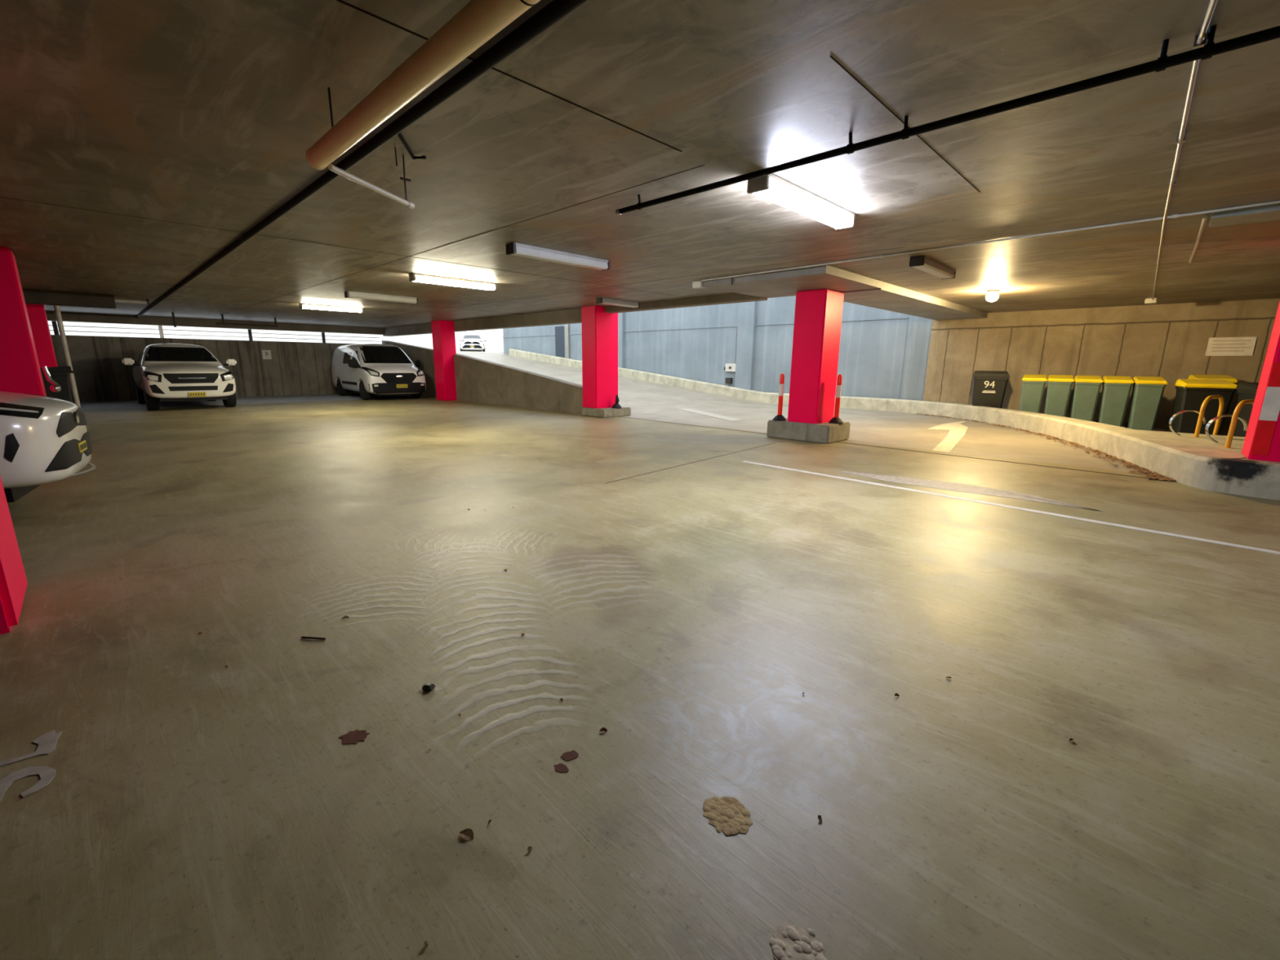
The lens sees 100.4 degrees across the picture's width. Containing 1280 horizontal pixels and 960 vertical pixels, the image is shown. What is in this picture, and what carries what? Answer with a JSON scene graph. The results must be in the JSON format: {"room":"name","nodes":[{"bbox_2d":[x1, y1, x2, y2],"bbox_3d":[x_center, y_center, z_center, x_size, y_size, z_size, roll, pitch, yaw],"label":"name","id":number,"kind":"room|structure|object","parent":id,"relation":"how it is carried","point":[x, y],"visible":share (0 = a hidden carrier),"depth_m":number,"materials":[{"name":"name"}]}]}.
{"room":"parking garage","nodes":[
{"label":"parking garage","id":0,"kind":"room"},
{"bbox_2d":[50,334,360,402],"bbox_3d":[-17.474,-3.567,17.130,0.250,2.050,18.600,12,17,43],"label":"wall","id":1,"kind":"structure","parent":0,"point":[294,368],"depth_m":19.46,"materials":[{"name":"concrete"}]},
{"bbox_2d":[247,328,253,340],"bbox_3d":[-14.518,-5.399,19.866,0.080,0.410,0.100,12,17,43],"label":"post","id":2,"kind":"object","parent":1,"relation":"on","point":[250,334],"visible":1,"depth_m":19.83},
{"bbox_2d":[48,324,377,337],"bbox_3d":[-17.646,-4.822,16.752,0.030,0.024,18.200,12,17,43],"label":"rail","id":3,"kind":"object","parent":2,"relation":"attached to","point":[49,325],"visible":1,"depth_m":18.94,"materials":[{"name":"metal"}]},
{"bbox_2d":[49,329,380,342],"bbox_3d":[-17.647,-4.675,16.784,0.030,0.024,18.200,12,17,43],"label":"rail","id":4,"kind":"object","parent":2,"relation":"attached to","point":[50,330],"visible":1,"depth_m":19.05,"materials":[{"name":"metal"}]},
{"bbox_2d":[262,350,271,359],"bbox_3d":[-14.117,-4.741,20.175,0.017,0.340,0.280,12,17,43],"label":"wall sign","id":5,"kind":"object","parent":1,"relation":"attached to","point":[266,354],"visible":1,"depth_m":20.17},
{"bbox_2d":[381,340,582,413],"bbox_3d":[-6.185,-3.900,18.703,13.650,2.220,0.280,12,17,43],"label":"wall","id":6,"kind":"structure","parent":0,"point":[477,380],"depth_m":16.96,"materials":[{"name":"concrete"}]},
{"bbox_2d":[0,395,1279,959],"bbox_3d":[-6.060,0.077,6.425,32.400,0.300,18.500,12,17,43],"label":"floor","id":7,"kind":"structure","parent":0,"point":[194,806],"depth_m":2.19,"materials":[{"name":"concrete"}]},
{"bbox_2d":[0,475,27,634],"bbox_3d":[-3.677,-0.571,2.394,0.800,2.730,0.780,12,17,43],"label":"pillar","id":8,"kind":"structure","parent":7,"relation":"on","point":[13,580],"depth_m":2.81,"materials":[{"name":"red paint"}]},
{"bbox_2d":[0,246,46,395],"bbox_3d":[-8.523,-1.646,7.115,0.700,2.730,0.630,12,17,43],"label":"pillar","id":9,"kind":"structure","parent":7,"relation":"on","point":[20,372],"depth_m":6.95,"materials":[{"name":"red paint"}]},
{"bbox_2d":[41,366,61,392],"bbox_3d":[-8.289,-1.418,7.518,0.112,0.359,0.149,12,17,43],"label":"water tap","id":10,"kind":"object","parent":9,"relation":"attached to","point":[55,387],"visible":1,"depth_m":7.50,"materials":[{"name":"silver metal"}]},
{"bbox_2d":[0,765,55,800],"bbox_3d":[-1.997,0.984,1.731,0.195,0.002,0.137,12,17,43],"label":"floor marking","id":11,"kind":"object","parent":7,"relation":"on","point":[46,774],"visible":1,"depth_m":1.75,"materials":[{"name":"white paint"}]},
{"bbox_2d":[0,729,62,766],"bbox_3d":[-2.167,0.952,1.872,0.164,0.002,0.187,12,17,43],"label":"floor marking","id":12,"kind":"object","parent":7,"relation":"on","point":[46,742],"visible":1,"depth_m":1.89,"materials":[{"name":"white paint"}]},
{"bbox_2d":[25,303,57,367],"bbox_3d":[-13.630,-2.773,12.065,0.700,2.730,0.550,12,17,43],"label":"pillar","id":13,"kind":"structure","parent":7,"relation":"on","point":[37,313],"depth_m":11.84,"materials":[{"name":"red paint"}]},
{"bbox_2d":[0,391,95,502],"bbox_3d":[-7.094,-0.323,3.856,4.361,1.563,2.260,-9,15,-36],"label":"hatchback car","id":14,"kind":"object","parent":7,"relation":"on","point":[44,439],"visible":1,"depth_m":4.56,"materials":[{"name":"white paint"}]},
{"bbox_2d":[4,433,19,462],"bbox_3d":[-5.106,-0.262,4.329,0.024,0.233,0.098,6,14,24],"label":"air vent","id":15,"kind":"object","parent":14,"relation":"attached to","point":[11,441],"depth_m":4.33,"materials":[{"name":"black plastic"}]},
{"bbox_2d":[56,412,79,437],"bbox_3d":[-5.268,-0.532,4.913,0.038,0.205,0.680,-8,15,-33],"label":"grille","id":16,"kind":"object","parent":14,"relation":"attached to","point":[67,423],"depth_m":4.84,"materials":[{"name":"black plastic"}]},
{"bbox_2d":[73,407,87,425],"bbox_3d":[-5.538,-0.611,5.267,0.038,0.205,0.680,-10,16,-38],"label":"grille","id":17,"kind":"object","parent":14,"relation":"attached to","point":[79,419],"depth_m":5.22,"materials":[{"name":"black plastic"}]},
{"bbox_2d":[40,365,74,402],"bbox_3d":[-12.250,-1.766,11.101,0.628,1.196,0.794,12,17,43],"label":"wheelie bin","id":18,"kind":"object","parent":7,"relation":"on","point":[60,375],"visible":0.34,"depth_m":10.98,"materials":[{"name":"plastic"}]},
{"bbox_2d":[53,305,80,407],"bbox_3d":[-14.170,-3.027,13.201,0.097,2.730,0.097,12,17,43],"label":"downpipe","id":19,"kind":"object","parent":7,"relation":"on","point":[57,311],"visible":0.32,"depth_m":13.14,"materials":[{"name":"white plastic"}]},
{"bbox_2d":[121,343,236,410],"bbox_3d":[-13.775,-3.158,15.979,5.028,1.806,2.500,12,17,43],"label":"ute","id":20,"kind":"object","parent":7,"relation":"on","point":[162,372],"visible":1,"depth_m":14.62,"materials":[{"name":"white paint"}]},
{"bbox_2d":[121,358,139,365],"bbox_3d":[-13.788,-3.196,14.444,0.120,0.195,0.344,12,17,43],"label":"mirror","id":21,"kind":"object","parent":20,"relation":"attached to","point":[126,361],"depth_m":14.39,"materials":[{"name":"white plastic"}]},
{"bbox_2d":[162,373,218,383],"bbox_3d":[-12.016,-2.730,14.312,0.052,0.260,1.160,12,17,43],"label":"grille","id":22,"kind":"object","parent":20,"relation":"attached to","point":[167,378],"depth_m":14.27,"materials":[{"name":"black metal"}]},
{"bbox_2d":[168,385,217,391],"bbox_3d":[-12.006,-2.468,14.358,0.020,0.119,1.040,12,17,43],"label":"grille","id":23,"kind":"object","parent":20,"relation":"attached to","point":[171,388],"depth_m":14.34,"materials":[{"name":"black plastic"}]},
{"bbox_2d":[222,359,236,365],"bbox_3d":[-12.281,-3.513,15.953,0.120,0.195,0.344,12,17,43],"label":"mirror","id":24,"kind":"object","parent":20,"relation":"attached to","point":[230,362],"depth_m":15.94,"materials":[{"name":"white plastic"}]},
{"bbox_2d":[73,393,400,410],"bbox_3d":[-16.103,-2.207,15.761,4.000,0.002,16.200,12,17,43],"label":"paving strip","id":25,"kind":"object","parent":7,"relation":"on","point":[104,405],"visible":0.67,"depth_m":17.56,"materials":[{"name":"concrete"}]},
{"bbox_2d":[337,728,369,744],"bbox_3d":[-1.046,0.943,1.958,0.096,0.002,0.089,12,17,43],"label":"rust stain","id":26,"kind":"object","parent":7,"relation":"on","point":[352,736],"visible":1,"depth_m":1.96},
{"bbox_2d":[331,343,426,399],"bbox_3d":[-10.068,-4.170,20.336,2.500,1.984,5.015,-11,17,-42],"label":"van","id":27,"kind":"object","parent":7,"relation":"on","point":[367,370],"visible":1,"depth_m":19.02,"materials":[{"name":"white paint"}]},
{"bbox_2d":[347,359,357,368],"bbox_3d":[-10.063,-4.069,18.680,0.125,0.305,0.286,12,17,43],"label":"mirror","id":28,"kind":"object","parent":27,"relation":"attached to","point":[351,363],"depth_m":18.61,"materials":[{"name":"black plastic"}]},
{"bbox_2d":[380,373,417,382],"bbox_3d":[-8.418,-3.567,18.632,1.234,0.339,0.054,-11,17,-42],"label":"grille","id":29,"kind":"object","parent":27,"relation":"attached to","point":[384,377],"depth_m":18.60,"materials":[{"name":"black plastic"}]},
{"bbox_2d":[422,682,435,691],"bbox_3d":[-0.891,0.870,2.245,0.048,0.024,0.040,4,13,15],"label":"stone","id":30,"kind":"object","parent":7,"relation":"on","point":[428,686],"visible":1,"depth_m":2.23,"materials":[{"name":"stone"}]},
{"bbox_2d":[431,320,456,400],"bbox_3d":[-6.911,-4.217,18.932,0.700,2.730,0.520,12,17,43],"label":"pillar","id":31,"kind":"structure","parent":7,"relation":"on","point":[442,331],"depth_m":18.69,"materials":[{"name":"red paint"}]},
{"bbox_2d":[459,828,473,839],"bbox_3d":[-0.504,1.031,1.552,0.037,0.011,0.037,-5,13,-23],"label":"dry leaf","id":32,"kind":"object","parent":7,"relation":"on","point":[467,833],"visible":1,"depth_m":1.55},
{"bbox_2d":[553,750,578,773],"bbox_3d":[-0.256,0.974,1.850,0.060,0.002,0.110,5,13,19],"label":"rust stain","id":33,"kind":"object","parent":7,"relation":"on","point":[567,756],"visible":1,"depth_m":1.86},
{"bbox_2d":[581,305,631,417],"bbox_3d":[-0.879,-3.034,13.786,0.890,2.740,1.000,12,17,43],"label":"pillar","id":34,"kind":"structure","parent":7,"relation":"on","point":[599,327],"depth_m":13.59,"materials":[{"name":"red paint"}]},
{"bbox_2d":[606,442,776,483],"bbox_3d":[0.997,-0.307,7.762,0.014,0.004,4.364,11,16,39],"label":"joint","id":35,"kind":"object","parent":7,"relation":"on","point":[775,442],"visible":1,"depth_m":7.27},
{"bbox_2d":[702,795,752,835],"bbox_3d":[0.266,1.022,1.636,0.162,0.007,0.141,12,17,43],"label":"concrete patch","id":36,"kind":"object","parent":7,"relation":"on","point":[726,814],"visible":1,"depth_m":1.63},
{"bbox_2d":[768,920,826,959],"bbox_3d":[0.378,1.106,1.255,0.136,0.009,0.129,12,17,43],"label":"filled hole","id":37,"kind":"object","parent":7,"relation":"on","point":[791,941],"visible":1,"depth_m":1.27,"materials":[{"name":"concrete"}]},
{"bbox_2d":[766,288,850,444],"bbox_3d":[3.163,-2.063,9.767,1.230,2.630,0.900,12,17,43],"label":"pillar","id":38,"kind":"structure","parent":7,"relation":"on","point":[818,315],"depth_m":9.51,"materials":[{"name":"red paint"}]},
{"bbox_2d":[772,373,786,421],"bbox_3d":[2.637,-1.553,9.985,0.250,0.875,0.250,12,17,43],"label":"bollard","id":39,"kind":"object","parent":38,"relation":"on","point":[779,417],"visible":1,"depth_m":9.96,"materials":[{"name":"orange plastic"}]},
{"bbox_2d":[828,373,843,423],"bbox_3d":[3.561,-1.460,9.596,0.250,0.875,0.250,12,17,43],"label":"bollard","id":40,"kind":"object","parent":38,"relation":"on","point":[836,420],"visible":1,"depth_m":9.58,"materials":[{"name":"orange plastic"}]},
{"bbox_2d":[617,416,1175,481],"bbox_3d":[2.967,-0.811,10.140,0.035,0.006,10.577,-11,17,-42],"label":"joint","id":41,"kind":"object","parent":7,"relation":"on","point":[617,416],"depth_m":8.18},
{"bbox_2d":[836,470,1103,511],"bbox_3d":[3.554,0.071,6.126,2.726,0.002,0.508,12,17,43],"label":"painted line","id":42,"kind":"object","parent":7,"relation":"on","point":[948,486],"visible":1,"depth_m":6.04,"materials":[{"name":"white paint"}]},
{"bbox_2d":[742,461,1279,554],"bbox_3d":[3.206,0.158,5.714,0.085,0.002,5.182,-10,16,-41],"label":"painted line","id":43,"kind":"object","parent":7,"relation":"on","point":[841,477],"visible":1,"depth_m":5.00,"materials":[{"name":"white paint"}]},
{"bbox_2d":[0,0,1279,328],"bbox_3d":[-3.203,-3.502,8.607,32.400,0.350,26.600,12,17,43],"label":"ceiling","id":44,"kind":"structure","parent":0,"point":[206,113],"depth_m":3.56,"materials":[{"name":"concrete"}]},
{"bbox_2d":[22,288,115,308],"bbox_3d":[-13.767,-3.569,9.941,0.450,0.270,5.720,12,17,43],"label":"beam","id":45,"kind":"structure","parent":44,"relation":"attached to","point":[33,296],"depth_m":11.31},
{"bbox_2d":[114,296,149,304],"bbox_3d":[-12.084,-4.096,12.065,0.178,0.119,1.440,12,17,43],"label":"fluorescent light","id":46,"kind":"object","parent":44,"relation":"attached to","point":[120,300],"visible":0.44,"depth_m":12.31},
{"bbox_2d":[45,311,383,334],"bbox_3d":[-17.476,-5.056,16.591,0.220,0.270,18.280,12,17,43],"label":"beam","id":47,"kind":"structure","parent":44,"relation":"attached to","point":[66,317],"depth_m":18.54,"materials":[{"name":"concrete"}]},
{"bbox_2d":[215,314,278,327],"bbox_3d":[-12.621,-5.113,17.138,0.060,0.310,1.650,12,17,43],"label":"hanging rail","id":48,"kind":"object","parent":44,"relation":"hanging from","point":[222,315],"visible":1,"depth_m":17.09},
{"bbox_2d":[298,302,363,312],"bbox_3d":[-7.917,-4.423,13.721,0.178,0.119,1.440,12,17,43],"label":"fluorescent light","id":49,"kind":"object","parent":44,"relation":"attached to","point":[311,306],"visible":1,"depth_m":13.63,"materials":[{"name":"white"}]},
{"bbox_2d":[0,196,689,297],"bbox_3d":[-5.283,-2.558,5.025,0.010,0.004,18.400,12,17,43],"label":"joint","id":50,"kind":"object","parent":44,"relation":"attached to","point":[0,197],"visible":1,"depth_m":6.18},
{"bbox_2d":[136,0,586,317],"bbox_3d":[-6.869,-3.304,8.531,26.480,0.062,0.371,12,17,43],"label":"drain pipe","id":51,"kind":"object","parent":44,"relation":"attached to","point":[556,10],"visible":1,"depth_m":2.83,"materials":[{"name":"plastic"}]},
{"bbox_2d":[328,146,414,208],"bbox_3d":[-1.696,-2.009,3.421,0.074,0.327,0.686,4,13,17],"label":"pipe","id":52,"kind":"object","parent":44,"relation":"hanging from","point":[335,169],"visible":0.99,"depth_m":3.49,"materials":[{"name":"white plastic"}]},
{"bbox_2d":[405,200,414,208],"bbox_3d":[-1.618,-1.936,3.753,0.041,0.044,0.049,4,13,17],"label":"socket","id":53,"kind":"object","parent":52,"relation":"attached to","point":[409,204],"depth_m":3.73,"materials":[{"name":"white plastic"}]},
{"bbox_2d":[344,291,418,303],"bbox_3d":[-5.493,-3.893,11.397,0.178,0.119,1.460,12,17,43],"label":"fluorescent light","id":54,"kind":"object","parent":44,"relation":"attached to","point":[353,295],"visible":1,"depth_m":11.30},
{"bbox_2d":[305,0,540,169],"bbox_3d":[-0.219,-1.597,1.505,4.660,0.288,0.116,12,17,43],"label":"pipe","id":55,"kind":"object","parent":44,"relation":"hanging from","point":[477,21],"visible":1,"depth_m":2.10,"materials":[{"name":"beige plastic"}]},
{"bbox_2d":[408,272,497,290],"bbox_3d":[-3.146,-3.365,9.079,0.178,0.119,1.500,12,17,43],"label":"fluorescent light","id":56,"kind":"object","parent":44,"relation":"attached to","point":[413,277],"visible":1,"depth_m":8.96,"materials":[{"name":"white"}]},
{"bbox_2d":[223,164,705,314],"bbox_3d":[-6.478,-3.744,10.398,19.400,0.004,0.008,12,17,43],"label":"joint","id":57,"kind":"object","parent":44,"relation":"attached to","point":[703,165],"visible":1,"depth_m":5.18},
{"bbox_2d":[382,308,581,336],"bbox_3d":[-5.978,-5.309,18.342,14.000,0.330,0.320,12,17,43],"label":"beam","id":58,"kind":"structure","parent":44,"relation":"attached to","point":[569,316],"depth_m":16.44,"materials":[{"name":"concrete"}]},
{"bbox_2d":[336,0,682,151],"bbox_3d":[-0.701,-1.981,2.570,0.014,0.004,2.800,12,17,43],"label":"joint","id":59,"kind":"object","parent":44,"relation":"attached to","point":[340,1],"visible":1,"depth_m":2.66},
{"bbox_2d":[505,242,609,271],"bbox_3d":[-1.013,-2.866,6.882,0.178,0.119,1.540,12,17,43],"label":"fluorescent light","id":60,"kind":"object","parent":44,"relation":"attached to","point":[513,248],"visible":1,"depth_m":6.74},
{"bbox_2d":[595,297,639,307],"bbox_3d":[-0.482,-3.974,11.970,0.178,0.119,1.190,12,17,43],"label":"fluorescent light","id":61,"kind":"object","parent":44,"relation":"attached to","point":[598,300],"visible":1,"depth_m":11.86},
{"bbox_2d":[602,299,638,307],"bbox_3d":[-0.482,-3.960,11.973,0.178,0.081,1.110,12,17,43],"label":"diffuser","id":62,"kind":"object","parent":61,"relation":"attached to","point":[611,302],"depth_m":11.93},
{"bbox_2d":[364,246,905,319],"bbox_3d":[-3.123,-4.128,12.289,17.500,0.004,0.008,12,17,43],"label":"joint","id":63,"kind":"object","parent":44,"relation":"attached to","point":[904,246],"visible":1,"depth_m":8.49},
{"bbox_2d":[604,293,767,313],"bbox_3d":[0.731,-3.948,11.972,4.700,0.150,0.260,12,17,43],"label":"beam","id":64,"kind":"structure","parent":44,"relation":"attached to","point":[737,297],"depth_m":11.52,"materials":[{"name":"concrete"}]},
{"bbox_2d":[692,280,703,288],"bbox_3d":[1.011,-3.359,9.172,0.200,0.100,0.120,12,17,43],"label":"junction box","id":65,"kind":"object","parent":44,"relation":"attached to","point":[699,284],"visible":0.84,"depth_m":9.12,"materials":[{"name":"white plastic"}]},
{"bbox_2d":[746,173,855,230],"bbox_3d":[1.405,-2.323,4.496,0.178,0.119,1.540,12,17,43],"label":"fluorescent light","id":66,"kind":"object","parent":44,"relation":"attached to","point":[772,188],"visible":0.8,"depth_m":4.32,"materials":[{"name":"white"}]},
{"bbox_2d":[702,264,987,319],"bbox_3d":[5.256,-3.858,11.693,2.180,0.130,9.750,12,17,43],"label":"soffit","id":67,"kind":"structure","parent":44,"relation":"attached to","point":[857,289],"depth_m":9.24,"materials":[{"name":"concrete"}]},
{"bbox_2d":[830,55,980,192],"bbox_3d":[1.814,-2.137,3.383,0.007,0.004,2.700,12,17,43],"label":"joint","id":68,"kind":"object","parent":44,"relation":"attached to","point":[831,56],"visible":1,"depth_m":2.94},
{"bbox_2d":[909,255,955,279],"bbox_3d":[4.072,-2.933,7.390,0.178,0.119,1.440,12,17,43],"label":"fluorescent light","id":69,"kind":"object","parent":44,"relation":"attached to","point":[922,263],"visible":1,"depth_m":7.19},
{"bbox_2d":[913,259,954,278],"bbox_3d":[4.072,-2.918,7.394,0.178,0.081,1.360,12,17,43],"label":"diffuser","id":70,"kind":"object","parent":69,"relation":"attached to","point":[932,267],"depth_m":7.32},
{"bbox_2d":[615,25,1279,215],"bbox_3d":[2.376,-1.823,2.224,7.200,0.113,0.052,12,17,43],"label":"pipe","id":71,"kind":"object","parent":44,"relation":"attached to","point":[1211,48],"visible":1,"depth_m":2.67,"materials":[{"name":"plastic"}]},
{"bbox_2d":[701,200,1279,281],"bbox_3d":[4.088,-2.637,5.815,0.052,0.024,8.909,-11,17,-42],"label":"conduit","id":72,"kind":"object","parent":44,"relation":"attached to","point":[1177,215],"visible":1,"depth_m":5.67,"materials":[{"name":"white plastic"}]},
{"bbox_2d":[986,289,999,302],"bbox_3d":[6.539,-3.416,9.898,0.200,0.205,0.200,12,17,43],"label":"lamp","id":73,"kind":"object","parent":44,"relation":"attached to","point":[992,295],"visible":1,"depth_m":9.83,"materials":[{"name":"white"}]},
{"bbox_2d":[1152,0,1217,300],"bbox_3d":[5.932,-2.658,6.053,0.095,0.053,13.159,11,16,41],"label":"conduit","id":74,"kind":"object","parent":44,"relation":"attached to","point":[1200,40],"visible":0.94,"depth_m":2.86,"materials":[{"name":"metal"}]},
{"bbox_2d":[1188,215,1207,262],"bbox_3d":[6.188,-2.627,5.927,0.033,0.053,3.081,12,17,42],"label":"conduit","id":75,"kind":"object","parent":44,"relation":"attached to","point":[1205,217],"visible":1,"depth_m":5.58,"materials":[{"name":"white plastic"}]},
{"bbox_2d":[1208,203,1279,227],"bbox_3d":[6.334,-2.178,3.919,2.960,0.069,0.460,12,17,43],"label":"cable tray","id":76,"kind":"object","parent":44,"relation":"attached to","point":[1267,212],"visible":1,"depth_m":4.71,"materials":[{"name":"grey paint"}]},
{"bbox_2d":[502,295,932,400],"bbox_3d":[0.343,-6.587,23.106,22.950,6.300,0.440,12,17,43],"label":"wall","id":77,"kind":"structure","parent":0,"point":[883,353],"depth_m":19.47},
{"bbox_2d":[555,325,564,357],"bbox_3d":[-4.051,-6.913,27.298,0.850,1.830,0.060,12,17,43],"label":"door","id":78,"kind":"structure","parent":77,"relation":"in","point":[559,331],"depth_m":27.26,"materials":[{"name":"metal"}]},
{"bbox_2d":[564,324,569,358],"bbox_3d":[-3.657,-6.844,26.883,0.300,1.920,0.110,12,17,43],"label":"trim","id":79,"kind":"structure","parent":77,"relation":"attached to","point":[566,326],"depth_m":26.78,"materials":[{"name":"metal"}]},
{"bbox_2d":[724,363,735,371],"bbox_3d":[3.443,-4.272,20.276,0.580,0.300,0.130,12,17,43],"label":"electrical box","id":80,"kind":"object","parent":77,"relation":"attached to","point":[729,366],"visible":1,"depth_m":20.21,"materials":[{"name":"white plastic"}]},
{"bbox_2d":[456,351,1234,474],"bbox_3d":[1.421,-3.228,17.263,37.500,2.252,8.100,12,17,43],"label":"ramp","id":81,"kind":"structure","parent":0,"point":[646,400],"depth_m":13.07,"materials":[{"name":"concrete"}]},
{"bbox_2d":[680,408,742,421],"bbox_3d":[1.437,-2.109,16.005,0.458,0.002,6.574,-3,13,-16],"label":"painted line","id":82,"kind":"object","parent":81,"relation":"on","point":[704,413],"visible":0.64,"depth_m":14.39,"materials":[{"name":"white paint"}]},
{"bbox_2d":[508,348,1279,500],"bbox_3d":[2.712,-3.665,18.750,6.266,2.292,30.834,-6,14,-28],"label":"kerb","id":83,"kind":"object","parent":81,"relation":"on","point":[1193,464],"visible":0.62,"depth_m":8.72,"materials":[{"name":"concrete"}]},
{"bbox_2d":[927,420,968,452],"bbox_3d":[6.387,-1.008,11.171,0.735,0.002,6.152,8,15,32],"label":"painted arrow","id":84,"kind":"object","parent":81,"relation":"on","point":[957,430],"visible":1,"depth_m":10.71,"materials":[{"name":"paint"}]},
{"bbox_2d":[972,370,1009,408],"bbox_3d":[8.945,-2.172,13.710,0.768,1.236,0.814,8,14,29],"label":"wheelie bin","id":85,"kind":"object","parent":81,"relation":"on","point":[989,387],"visible":0.92,"depth_m":13.39,"materials":[{"name":"plastic"}]},
{"bbox_2d":[1019,374,1047,413],"bbox_3d":[9.367,-1.926,12.768,0.483,1.166,0.694,9,15,35],"label":"wheelie bin","id":86,"kind":"object","parent":81,"relation":"on","point":[1033,385],"visible":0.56,"depth_m":12.52,"materials":[{"name":"green plastic"}]},
{"bbox_2d":[916,413,1176,480],"bbox_3d":[7.652,-0.932,10.808,1.173,0.038,9.177,3,13,10],"label":"leaf litter","id":87,"kind":"object","parent":81,"relation":"on","point":[1157,476],"visible":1,"depth_m":7.98,"materials":[{"name":"brown plant"}]},
{"bbox_2d":[1044,374,1074,417],"bbox_3d":[9.676,-1.839,12.378,0.483,1.166,0.694,9,15,35],"label":"wheelie bin","id":88,"kind":"object","parent":81,"relation":"on","point":[1060,386],"visible":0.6,"depth_m":12.14,"materials":[{"name":"green plastic"}]},
{"bbox_2d":[1070,375,1103,421],"bbox_3d":[9.985,-1.750,11.989,0.483,1.166,0.694,9,15,35],"label":"wheelie bin","id":89,"kind":"object","parent":81,"relation":"on","point":[1086,388],"visible":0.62,"depth_m":11.76,"materials":[{"name":"green plastic"}]},
{"bbox_2d":[1096,375,1134,426],"bbox_3d":[10.293,-1.663,11.599,0.483,1.166,0.694,9,15,35],"label":"wheelie bin","id":90,"kind":"object","parent":81,"relation":"on","point":[1116,390],"visible":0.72,"depth_m":11.38,"materials":[{"name":"green plastic"}]},
{"bbox_2d":[1124,376,1168,431],"bbox_3d":[10.602,-1.575,11.209,0.483,1.166,0.694,9,15,35],"label":"wheelie bin","id":91,"kind":"object","parent":81,"relation":"on","point":[1147,393],"visible":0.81,"depth_m":11.01,"materials":[{"name":"green plastic"}]},
{"bbox_2d":[1135,429,1244,493],"bbox_3d":[8.235,-0.205,6.907,2.900,0.310,3.960,12,17,43],"label":"kerb","id":92,"kind":"object","parent":81,"relation":"on","point":[1237,442],"visible":0.07,"depth_m":7.87,"materials":[{"name":"concrete"}]},
{"bbox_2d":[1168,409,1206,435],"bbox_3d":[8.655,-0.905,8.430,0.422,0.408,0.072,7,14,26],"label":"loop","id":93,"kind":"object","parent":92,"relation":"on","point":[1172,418],"visible":0.92,"depth_m":8.46,"materials":[{"name":"silver metal"}]},
{"bbox_2d":[1191,395,1224,437],"bbox_3d":[9.004,-1.010,8.425,0.842,0.647,0.130,-6,14,-27],"label":"barrier","id":94,"kind":"object","parent":92,"relation":"on","point":[1220,397],"visible":0.98,"depth_m":8.31,"materials":[{"name":"metal"}]},
{"bbox_2d":[1204,414,1248,443],"bbox_3d":[8.368,-0.728,7.611,0.422,0.408,0.072,7,14,26],"label":"loop","id":95,"kind":"object","parent":92,"relation":"on","point":[1245,424],"visible":0.88,"depth_m":7.64,"materials":[{"name":"silver metal"}]},
{"bbox_2d":[1220,399,1254,448],"bbox_3d":[8.289,-0.777,7.331,0.842,0.647,0.130,-6,14,-27],"label":"barrier","id":96,"kind":"object","parent":92,"relation":"on","point":[1234,418],"visible":0.66,"depth_m":7.17,"materials":[{"name":"metal"}]},
{"bbox_2d":[1240,301,1279,462],"bbox_3d":[7.360,-1.346,5.722,0.790,2.450,0.806,12,17,43],"label":"pillar","id":97,"kind":"structure","parent":92,"relation":"on","point":[1262,438],"depth_m":5.84,"materials":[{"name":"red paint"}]},
{"bbox_2d":[1168,378,1237,435],"bbox_3d":[10.810,-1.359,10.303,0.728,1.136,0.894,9,15,35],"label":"wheelie bin","id":98,"kind":"object","parent":81,"relation":"on","point":[1190,394],"visible":0.73,"depth_m":10.05,"materials":[{"name":"plastic"}]},
{"bbox_2d":[1187,374,1238,384],"bbox_3d":[11.805,-1.571,11.123,0.628,1.216,0.734,9,15,35],"label":"wheelie bin","id":99,"kind":"object","parent":81,"relation":"on","point":[1227,377],"visible":0.16,"depth_m":10.92,"materials":[{"name":"plastic"}]},
{"bbox_2d":[1233,382,1258,436],"bbox_3d":[10.681,-1.063,8.993,0.748,1.116,0.944,6,14,24],"label":"wheelie bin","id":100,"kind":"object","parent":81,"relation":"on","point":[1246,390],"visible":0.27,"depth_m":9.20,"materials":[{"name":"plastic"}]},
{"bbox_2d":[922,297,1279,433],"bbox_3d":[10.983,-2.645,13.159,7.050,3.030,0.650,12,17,43],"label":"wall","id":101,"kind":"structure","parent":0,"point":[1167,341],"depth_m":12.65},
{"bbox_2d":[1204,337,1257,355],"bbox_3d":[12.409,-2.804,11.208,0.680,0.380,0.019,12,17,43],"label":"wall sign","id":102,"kind":"object","parent":101,"relation":"attached to","point":[1216,346],"visible":1,"depth_m":11.20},
{"label":"outside","id":103,"kind":"structure","parent":0,"visible":0},
{"bbox_3d":[-30.551,-10.040,42.688,45.000,0.350,100.000,12,17,43],"label":"floor","id":104,"kind":"structure","parent":103,"visible":0},
{"bbox_2d":[47,320,466,351],"bbox_3d":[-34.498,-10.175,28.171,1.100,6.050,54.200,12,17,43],"label":"window opening","id":105,"kind":"structure","parent":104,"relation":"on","point":[425,340],"depth_m":35.39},
{"bbox_2d":[457,333,487,351],"bbox_3d":[-13.048,-10.629,41.601,2.260,1.563,4.361,-3,13,-15],"label":"hatchback car","id":106,"kind":"object","parent":104,"relation":"on","point":[468,342],"visible":0.96,"depth_m":39.86,"materials":[{"name":"white paint"}]},
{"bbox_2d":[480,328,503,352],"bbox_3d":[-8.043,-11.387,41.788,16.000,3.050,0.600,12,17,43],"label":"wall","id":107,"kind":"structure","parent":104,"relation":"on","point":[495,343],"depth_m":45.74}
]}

